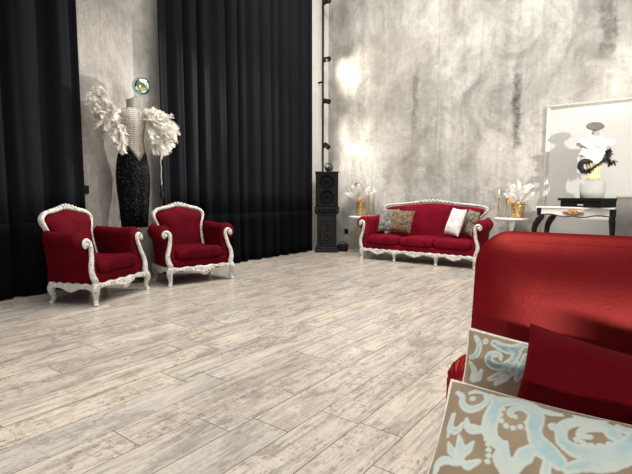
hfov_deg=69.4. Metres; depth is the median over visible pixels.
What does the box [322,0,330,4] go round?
spotlight
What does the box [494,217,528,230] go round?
side table
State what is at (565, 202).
plinth
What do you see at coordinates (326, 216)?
pedestal
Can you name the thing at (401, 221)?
throw pillow
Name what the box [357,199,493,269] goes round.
sofa
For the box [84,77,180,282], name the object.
mannequin
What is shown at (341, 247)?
box
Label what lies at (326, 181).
loudspeaker
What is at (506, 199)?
candlestick
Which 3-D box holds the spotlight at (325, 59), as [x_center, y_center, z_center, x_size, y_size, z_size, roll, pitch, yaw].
[0.202,-3.441,8.850,0.100,0.113,0.186,-4,6,-35]
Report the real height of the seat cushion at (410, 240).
0.164 m
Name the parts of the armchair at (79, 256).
leg, frame, armrest, backrest, rail, arm post, seat, leg, armrest, arm post, leg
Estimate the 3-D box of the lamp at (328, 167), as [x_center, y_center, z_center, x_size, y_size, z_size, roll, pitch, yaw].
[0.239,-1.331,8.700,0.172,0.161,0.190,-2,6,-23]
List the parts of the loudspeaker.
plate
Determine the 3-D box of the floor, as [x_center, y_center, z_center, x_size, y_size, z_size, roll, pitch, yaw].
[0.938,0.944,2.394,10.260,0.120,11.200,4,7,37]
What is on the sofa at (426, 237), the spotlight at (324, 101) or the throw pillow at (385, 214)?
the throw pillow at (385, 214)
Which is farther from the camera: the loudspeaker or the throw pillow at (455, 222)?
the loudspeaker
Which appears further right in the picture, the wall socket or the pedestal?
the pedestal
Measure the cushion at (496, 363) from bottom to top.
0.300 m
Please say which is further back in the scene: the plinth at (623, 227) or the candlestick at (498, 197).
the candlestick at (498, 197)
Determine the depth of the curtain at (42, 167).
4.93 m
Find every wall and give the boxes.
[76,0,150,274]
[142,0,249,274]
[328,0,631,249]
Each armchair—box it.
[37,203,150,306]
[147,202,234,286]
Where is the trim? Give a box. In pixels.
[312,0,328,249]
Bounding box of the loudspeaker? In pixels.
[315,171,338,206]
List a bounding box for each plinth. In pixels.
[558,198,617,207]
[615,196,631,235]
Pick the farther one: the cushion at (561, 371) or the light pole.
the light pole
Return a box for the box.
[337,241,347,251]
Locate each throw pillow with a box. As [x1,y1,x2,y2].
[377,209,398,231]
[388,210,414,233]
[444,208,466,236]
[462,209,479,236]
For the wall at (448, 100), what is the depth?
7.75 m
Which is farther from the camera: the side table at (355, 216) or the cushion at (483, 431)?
the side table at (355, 216)
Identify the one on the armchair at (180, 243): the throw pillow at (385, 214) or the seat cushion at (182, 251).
the seat cushion at (182, 251)
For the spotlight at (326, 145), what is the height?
0.152 m
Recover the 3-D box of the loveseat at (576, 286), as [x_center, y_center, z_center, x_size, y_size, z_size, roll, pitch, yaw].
[1.075,0.521,1.134,1.650,0.955,1.061,4,7,37]
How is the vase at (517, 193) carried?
on the side table at (510, 221)
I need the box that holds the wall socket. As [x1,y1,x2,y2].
[84,185,88,193]
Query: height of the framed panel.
2.440 m
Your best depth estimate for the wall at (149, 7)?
6.17 m
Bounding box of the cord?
[160,153,163,198]
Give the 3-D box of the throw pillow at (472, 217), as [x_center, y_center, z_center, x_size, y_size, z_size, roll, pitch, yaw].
[2.415,-0.218,7.113,0.168,0.422,0.397,-1,5,-7]
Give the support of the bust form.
on the plinth at (565, 202)
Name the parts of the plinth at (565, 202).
lid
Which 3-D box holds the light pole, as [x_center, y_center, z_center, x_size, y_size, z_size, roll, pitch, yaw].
[0.110,-2.491,9.051,0.165,5.500,0.100,4,7,37]
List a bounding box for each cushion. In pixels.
[94,252,136,272]
[174,243,221,259]
[368,233,408,244]
[399,235,443,246]
[428,379,631,473]
[434,236,471,249]
[462,327,527,396]
[517,323,631,424]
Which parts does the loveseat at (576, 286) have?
armrest, backrest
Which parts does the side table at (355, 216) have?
leg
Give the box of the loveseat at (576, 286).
[446,231,631,399]
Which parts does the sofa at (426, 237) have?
leg, arm post, armrest, leg, seat, leg, backrest, frame, leg, arm post, armrest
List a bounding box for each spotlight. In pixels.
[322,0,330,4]
[322,56,330,62]
[322,98,330,103]
[322,142,330,149]
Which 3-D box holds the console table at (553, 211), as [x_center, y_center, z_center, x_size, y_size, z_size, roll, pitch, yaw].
[3.554,0.068,6.224,0.406,0.958,1.122,-3,6,-32]
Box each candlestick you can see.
[367,187,369,215]
[372,188,374,215]
[496,190,500,217]
[503,190,508,217]
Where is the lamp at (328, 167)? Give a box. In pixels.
[324,163,332,170]
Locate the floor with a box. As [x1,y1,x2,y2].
[0,249,474,473]
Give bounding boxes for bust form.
[576,122,615,197]
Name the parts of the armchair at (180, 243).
leg, rail, armrest, arm post, leg, frame, backrest, seat, armrest, arm post, leg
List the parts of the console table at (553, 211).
leg, leg, leg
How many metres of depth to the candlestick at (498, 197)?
7.16 m
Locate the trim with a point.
(316, 4)
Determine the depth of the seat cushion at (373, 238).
7.72 m
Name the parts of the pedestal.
carved panel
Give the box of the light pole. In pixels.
[318,0,323,170]
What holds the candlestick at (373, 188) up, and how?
on the side table at (355, 216)
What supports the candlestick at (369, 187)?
on the side table at (355, 216)
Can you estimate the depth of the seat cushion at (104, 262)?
4.88 m
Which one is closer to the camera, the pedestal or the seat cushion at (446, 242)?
the seat cushion at (446, 242)
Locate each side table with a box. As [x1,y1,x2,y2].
[347,215,368,254]
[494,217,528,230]
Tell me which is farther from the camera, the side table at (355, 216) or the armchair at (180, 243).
the side table at (355, 216)
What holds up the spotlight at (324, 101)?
attached to the light pole
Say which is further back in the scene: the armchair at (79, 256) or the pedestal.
the pedestal
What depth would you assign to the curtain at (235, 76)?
7.35 m
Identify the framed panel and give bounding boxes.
[541,97,631,234]
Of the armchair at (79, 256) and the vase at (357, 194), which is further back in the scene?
the vase at (357, 194)
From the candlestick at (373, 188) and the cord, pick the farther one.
the candlestick at (373, 188)
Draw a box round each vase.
[345,182,376,215]
[496,180,534,217]
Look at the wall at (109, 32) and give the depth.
5.66 m
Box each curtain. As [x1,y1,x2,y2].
[0,0,85,300]
[157,0,311,273]
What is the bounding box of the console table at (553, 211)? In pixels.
[531,206,616,234]
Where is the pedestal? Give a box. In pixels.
[315,206,338,252]
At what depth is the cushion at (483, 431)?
1.02 m

